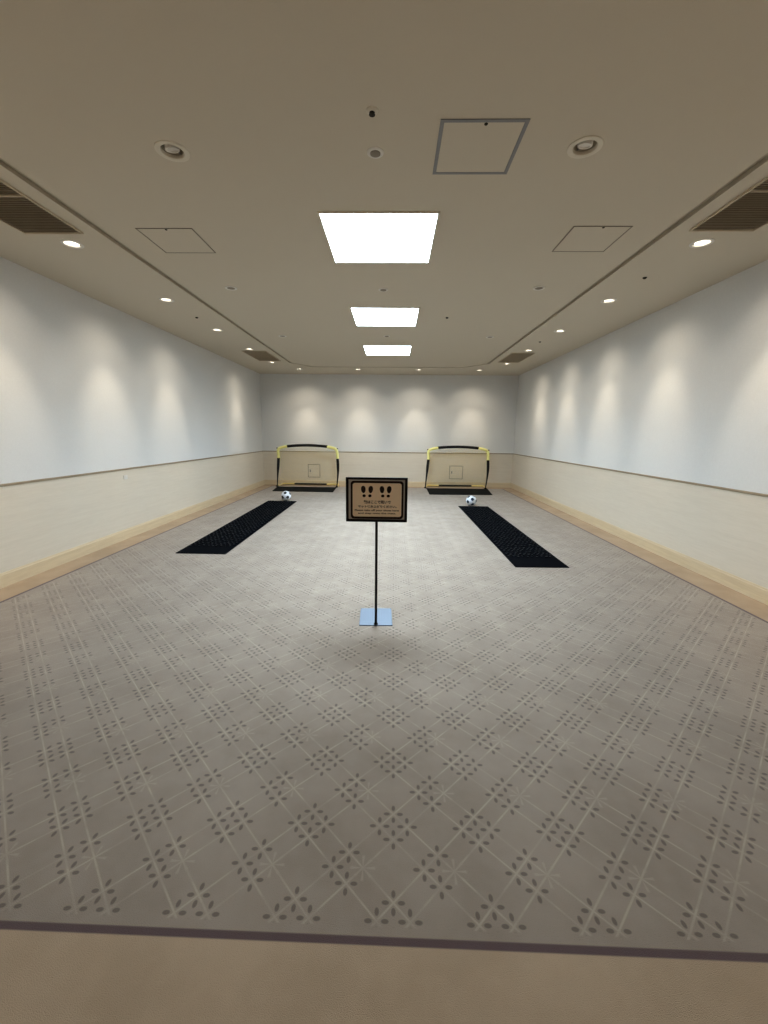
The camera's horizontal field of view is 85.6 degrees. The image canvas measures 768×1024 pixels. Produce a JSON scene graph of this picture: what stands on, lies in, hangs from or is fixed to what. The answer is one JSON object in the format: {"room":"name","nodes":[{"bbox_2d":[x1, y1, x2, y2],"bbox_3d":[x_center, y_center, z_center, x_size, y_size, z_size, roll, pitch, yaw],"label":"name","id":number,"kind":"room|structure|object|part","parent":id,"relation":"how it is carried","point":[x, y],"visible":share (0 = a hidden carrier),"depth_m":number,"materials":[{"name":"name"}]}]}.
{"room":"indoor games room","nodes":[
{"label":"indoor games room","id":0,"kind":"room"},
{"bbox_2d":[0,257,263,573],"bbox_3d":[-3.620,-0.975,4.657,0.128,3.043,14.393,1,11,1],"label":"wall","id":1,"kind":"structure","parent":0,"point":[88,385],"depth_m":5.18,"materials":[{"name":"paint"}]},
{"bbox_2d":[0,451,262,486],"bbox_3d":[-3.561,-0.414,4.761,0.016,0.023,14.153,1,11,1],"label":"trim","id":2,"kind":"structure","parent":1,"relation":"attached to","point":[84,474],"depth_m":5.19,"materials":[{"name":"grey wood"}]},
{"bbox_2d":[0,480,264,588],"bbox_3d":[-3.570,0.453,4.924,0.016,0.139,14.153,1,11,1],"label":"baseboard","id":3,"kind":"structure","parent":1,"relation":"attached to","point":[10,577],"depth_m":5.21,"materials":[{"name":"brown wood"}]},
{"bbox_2d":[0,485,767,1023],"bbox_3d":[-0.067,0.619,4.877,7.227,0.100,14.353,1,11,1],"label":"floor","id":4,"kind":"structure","parent":0,"point":[527,795],"depth_m":1.80,"materials":[{"name":"carpet"}]},
{"bbox_2d":[176,500,296,553],"bbox_3d":[-2.226,0.127,7.042,0.633,0.024,4.054,1,11,0],"label":"rubber mat","id":5,"kind":"object","parent":4,"relation":"on","point":[224,539],"visible":1,"depth_m":6.20,"materials":[{"name":"black rubber"}]},
{"bbox_2d":[281,491,290,500],"bbox_3d":[-2.144,-0.356,9.095,0.216,0.217,0.216,1,11,1],"label":"football","id":6,"kind":"object","parent":4,"relation":"on","point":[286,495],"visible":1,"depth_m":9.02,"materials":[{"name":"white leather"}]},
{"bbox_2d":[273,487,336,491],"bbox_3d":[-2.111,-0.599,10.944,1.670,0.012,0.915,1,11,1],"label":"mat","id":7,"kind":"object","parent":4,"relation":"on","point":[291,489],"visible":1,"depth_m":10.87,"materials":[{"name":"black rubber"}]},
{"bbox_2d":[276,444,338,486],"bbox_3d":[-2.097,-1.299,11.523,1.769,1.173,0.392,1,11,3],"label":"goal","id":8,"kind":"object","parent":4,"relation":"on","point":[315,446],"visible":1,"depth_m":11.42,"materials":[{"name":"beige fabric"}]},
{"bbox_3d":[-2.916,-1.106,11.451,0.114,0.782,0.072,1,11,3],"label":"post","id":9,"kind":"part","parent":8,"relation":"part of","materials":[{"name":"black plastic"}]},
{"bbox_3d":[-1.268,-1.074,11.376,0.090,0.782,0.072,1,11,3],"label":"post","id":10,"kind":"part","parent":8,"relation":"part of","materials":[{"name":"black plastic"}]},
{"bbox_2d":[346,477,407,625],"bbox_3d":[-0.055,0.288,3.260,0.449,1.149,0.326,1,11,1],"label":"sign stand","id":11,"kind":"object","parent":4,"relation":"on","point":[368,499],"visible":1,"depth_m":3.04,"materials":[{"name":"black metal"}]},
{"bbox_2d":[361,486,365,496],"bbox_3d":[-0.150,-0.149,3.025,0.035,0.083,0.001,1,11,1],"label":"print","id":12,"kind":"object","parent":11,"relation":"attached to","point":[363,488],"depth_m":3.02,"materials":[{"name":"brown"}]},
{"bbox_2d":[368,486,372,496],"bbox_3d":[-0.097,-0.148,3.024,0.035,0.083,0.001,1,11,1],"label":"print","id":13,"kind":"object","parent":11,"relation":"attached to","point":[370,488],"depth_m":3.02,"materials":[{"name":"brown"}]},
{"bbox_3d":[-0.065,0.849,3.365,0.269,0.007,0.326,1,11,1],"label":"plate","id":14,"kind":"part","parent":11,"relation":"part of","materials":[{"name":"blue metal"}]},
{"bbox_3d":[-0.054,-0.090,3.042,0.449,0.327,0.021,1,11,1],"label":"sign frame","id":15,"kind":"part","parent":11,"relation":"part of","materials":[{"name":"black metal"}]},
{"bbox_2d":[380,486,383,496],"bbox_3d":[-0.014,-0.147,3.022,0.035,0.083,0.001,1,11,1],"label":"print","id":16,"kind":"object","parent":11,"relation":"attached to","point":[381,487],"depth_m":3.02,"materials":[{"name":"brown"}]},
{"bbox_2d":[387,486,390,496],"bbox_3d":[0.037,-0.147,3.021,0.035,0.083,0.001,1,11,1],"label":"print","id":17,"kind":"object","parent":11,"relation":"attached to","point":[388,487],"depth_m":3.02,"materials":[{"name":"brown paint"}]},
{"bbox_2d":[424,446,489,488],"bbox_3d":[2.002,-1.250,11.486,1.769,1.173,0.342,1,11,0],"label":"goal","id":18,"kind":"object","parent":4,"relation":"on","point":[450,448],"visible":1,"depth_m":11.40,"materials":[{"name":"black plastic"}]},
{"bbox_3d":[1.188,-1.055,11.403,0.114,0.782,0.072,1,11,0],"label":"post","id":19,"kind":"part","parent":18,"relation":"part of","materials":[{"name":"black plastic"}]},
{"bbox_3d":[2.839,-1.036,11.399,0.090,0.782,0.072,1,11,0],"label":"post","id":20,"kind":"part","parent":18,"relation":"part of","materials":[{"name":"black plastic"}]},
{"bbox_2d":[426,488,491,494],"bbox_3d":[1.978,-0.532,10.807,1.685,0.012,1.180,1,11,1],"label":"mat","id":21,"kind":"object","parent":4,"relation":"on","point":[432,491],"visible":1,"depth_m":10.74,"materials":[{"name":"black rubber"}]},
{"bbox_2d":[466,495,476,505],"bbox_3d":[1.827,-0.239,8.692,0.216,0.216,0.216,1,11,1],"label":"football","id":22,"kind":"object","parent":4,"relation":"on","point":[471,500],"visible":1,"depth_m":8.62,"materials":[{"name":"white leather"}]},
{"bbox_2d":[458,506,568,567],"bbox_3d":[1.815,0.245,6.635,0.636,0.024,4.019,1,11,1],"label":"rubber mat","id":23,"kind":"object","parent":4,"relation":"on","point":[517,547],"visible":1,"depth_m":5.77,"materials":[{"name":"black rubber"}]},
{"bbox_2d":[0,0,767,375],"bbox_3d":[-0.035,-2.499,4.291,7.227,0.160,14.353,1,11,1],"label":"ceiling","id":24,"kind":"structure","parent":0,"point":[268,101],"depth_m":2.42,"materials":[{"name":"paint"}]},
{"bbox_2d":[0,179,82,233],"bbox_3d":[-2.694,-2.165,2.841,0.485,0.014,1.084,1,11,1],"label":"ceiling vent","id":25,"kind":"object","parent":24,"relation":"in","point":[18,210],"visible":1,"depth_m":3.11,"materials":[{"name":"brown metal"}]},
{"bbox_2d":[60,239,84,248],"bbox_3d":[-2.687,-2.368,3.568,0.172,0.125,0.172,1,11,1],"label":"recessed light","id":26,"kind":"object","parent":24,"relation":"in","point":[69,243],"visible":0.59,"depth_m":3.61,"materials":[{"name":"white glass"}]},
{"bbox_2d":[159,298,173,301],"bbox_3d":[-2.654,-2.647,5.058,0.172,0.125,0.172,1,11,1],"label":"recessed light","id":27,"kind":"object","parent":24,"relation":"in","point":[160,299],"visible":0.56,"depth_m":5.10,"materials":[{"name":"white glass"}]},
{"bbox_2d":[154,140,189,161],"bbox_3d":[-1.214,-2.127,2.370,0.186,0.127,0.186,4,11,19],"label":"recessed light","id":28,"kind":"object","parent":24,"relation":"in","point":[170,150],"visible":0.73,"depth_m":2.39,"materials":[{"name":"white paint"}]},
{"bbox_2d":[135,228,215,252],"bbox_3d":[-1.739,-2.284,3.505,0.454,0.007,0.454,1,11,1],"label":"ceiling hatch","id":29,"kind":"object","parent":24,"relation":"attached to","point":[169,240],"visible":1,"depth_m":3.48,"materials":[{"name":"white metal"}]},
{"bbox_2d":[225,286,236,289],"bbox_3d":[-1.706,-2.495,4.631,0.132,0.007,0.132,1,11,1],"label":"recessed light","id":30,"kind":"object","parent":24,"relation":"in","point":[226,287],"visible":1,"depth_m":4.63,"materials":[{"name":"white metal"}]},
{"bbox_2d":[242,351,280,360],"bbox_3d":[-2.545,-3.263,8.690,0.488,0.014,1.100,1,11,1],"label":"ceiling vent","id":31,"kind":"object","parent":24,"relation":"in","point":[259,355],"visible":1,"depth_m":8.61,"materials":[{"name":"brown metal"}]},
{"bbox_2d":[366,106,377,116],"bbox_3d":[-0.059,-1.991,2.069,0.064,0.023,0.064,1,11,1],"label":"sprinkler","id":32,"kind":"object","parent":24,"relation":"attached to","point":[371,111],"visible":1,"depth_m":2.06,"materials":[{"name":"white paint"}]},
{"bbox_2d":[367,147,383,158],"bbox_3d":[-0.050,-2.051,2.377,0.096,0.013,0.096,1,11,1],"label":"smoke detector","id":33,"kind":"object","parent":24,"relation":"attached to","point":[373,152],"visible":1,"depth_m":2.37,"materials":[{"name":"white plastic"}]},
{"bbox_2d":[317,212,439,262],"bbox_3d":[-0.030,-2.256,3.451,0.894,0.008,0.904,1,11,1],"label":"recessed light","id":34,"kind":"object","parent":24,"relation":"in","point":[351,237],"visible":1,"depth_m":3.37,"materials":[{"name":"white paint"}]},
{"bbox_2d":[378,288,387,291],"bbox_3d":[-0.008,-2.475,4.632,0.110,0.013,0.110,1,11,1],"label":"smoke detector","id":35,"kind":"object","parent":24,"relation":"attached to","point":[380,289],"visible":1,"depth_m":4.61,"materials":[{"name":"white plastic"}]},
{"bbox_2d":[350,307,419,325],"bbox_3d":[0.020,-2.682,5.722,0.894,0.008,0.904,1,11,1],"label":"recessed light","id":36,"kind":"object","parent":24,"relation":"in","point":[362,316],"visible":1,"depth_m":5.66,"materials":[{"name":"white paint"}]},
{"bbox_2d":[363,345,411,354],"bbox_3d":[0.071,-3.109,7.994,0.894,0.008,0.904,1,11,1],"label":"recessed light","id":37,"kind":"object","parent":24,"relation":"in","point":[369,349],"visible":1,"depth_m":7.95,"materials":[{"name":"white paint"}]},
{"bbox_2d":[432,118,530,174],"bbox_3d":[0.522,-2.041,2.337,0.455,0.007,0.455,1,11,1],"label":"ceiling hatch","id":38,"kind":"object","parent":24,"relation":"attached to","point":[468,146],"visible":1,"depth_m":2.30,"materials":[{"name":"white paint"}]},
{"bbox_2d":[498,353,534,362],"bbox_3d":[2.723,-3.195,8.613,0.461,0.014,1.075,1,11,1],"label":"ceiling vent","id":39,"kind":"object","parent":24,"relation":"in","point":[512,357],"visible":1,"depth_m":8.53,"materials":[{"name":"brown metal"}]},
{"bbox_2d":[533,286,544,289],"bbox_3d":[1.692,-2.442,4.531,0.132,0.007,0.132,1,11,1],"label":"recessed light","id":40,"kind":"object","parent":24,"relation":"in","point":[536,287],"visible":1,"depth_m":4.53,"materials":[{"name":"white metal"}]},
{"bbox_2d":[567,135,603,158],"bbox_3d":[1.121,-2.091,2.303,0.186,0.127,0.186,-3,11,-17],"label":"recessed light","id":41,"kind":"object","parent":24,"relation":"in","point":[586,146],"visible":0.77,"depth_m":2.32,"materials":[{"name":"white paint"}]},
{"bbox_2d":[552,226,632,251],"bbox_3d":[1.685,-2.229,3.400,0.449,0.007,0.452,1,11,1],"label":"ceiling hatch","id":42,"kind":"object","parent":24,"relation":"attached to","point":[579,238],"visible":1,"depth_m":3.38,"materials":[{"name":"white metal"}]},
{"bbox_2d":[600,299,616,302],"bbox_3d":[2.669,-2.567,4.923,0.172,0.125,0.172,1,11,1],"label":"recessed light","id":43,"kind":"object","parent":24,"relation":"in","point":[604,300],"visible":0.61,"depth_m":4.97,"materials":[{"name":"white glass"}]},
{"bbox_2d":[689,238,714,247],"bbox_3d":[2.635,-2.288,3.432,0.172,0.125,0.172,1,11,1],"label":"recessed light","id":44,"kind":"object","parent":24,"relation":"in","point":[702,242],"visible":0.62,"depth_m":3.48,"materials":[{"name":"white glass"}]},
{"bbox_2d":[689,176,767,231],"bbox_3d":[2.607,-2.082,2.690,0.492,0.014,1.079,1,11,1],"label":"ceiling vent","id":45,"kind":"object","parent":24,"relation":"in","point":[748,212],"visible":1,"depth_m":2.99,"materials":[{"name":"metal"}]},
{"bbox_2d":[260,374,518,482],"bbox_3d":[0.105,-2.241,11.595,7.027,3.043,0.128,1,11,1],"label":"wall","id":46,"kind":"structure","parent":0,"point":[349,413],"depth_m":11.50,"materials":[{"name":"paint"}]},
{"bbox_2d":[308,464,319,476],"bbox_3d":[-1.984,-1.168,11.773,0.347,0.370,0.011,1,11,1],"label":"hatch","id":47,"kind":"object","parent":46,"relation":"attached to","point":[313,468],"visible":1,"depth_m":11.77,"materials":[{"name":"brown metal"}]},
{"bbox_2d":[265,480,510,487],"bbox_3d":[0.089,-0.802,11.800,6.995,0.139,0.016,1,11,1],"label":"baseboard","id":48,"kind":"structure","parent":46,"relation":"attached to","point":[267,482],"depth_m":11.77,"materials":[{"name":"brown wood"}]},
{"bbox_2d":[264,451,512,453],"bbox_3d":[0.098,-1.669,11.637,6.995,0.023,0.016,1,11,1],"label":"trim","id":49,"kind":"structure","parent":46,"relation":"attached to","point":[264,451],"depth_m":11.63,"materials":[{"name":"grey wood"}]},
{"bbox_2d":[449,466,462,478],"bbox_3d":[2.031,-1.113,11.693,0.380,0.377,0.011,1,11,1],"label":"hatch","id":50,"kind":"object","parent":46,"relation":"attached to","point":[454,471],"visible":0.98,"depth_m":11.69,"materials":[{"name":"brown metal"}]},
{"bbox_2d":[511,260,767,588],"bbox_3d":[3.517,-0.876,4.516,0.128,3.043,14.393,1,11,1],"label":"wall","id":51,"kind":"structure","parent":0,"point":[679,391],"depth_m":4.98,"materials":[{"name":"paint"}]},
{"bbox_2d":[511,483,767,604],"bbox_3d":[3.439,0.550,4.786,0.016,0.139,14.153,1,11,1],"label":"baseboard","id":52,"kind":"structure","parent":51,"relation":"attached to","point":[759,593],"depth_m":4.97,"materials":[{"name":"brown wood"}]},
{"bbox_2d":[513,453,767,496],"bbox_3d":[3.448,-0.316,4.623,0.016,0.023,14.153,1,11,1],"label":"trim","id":53,"kind":"structure","parent":51,"relation":"attached to","point":[662,478],"depth_m":4.98,"materials":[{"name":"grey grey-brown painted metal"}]}
]}

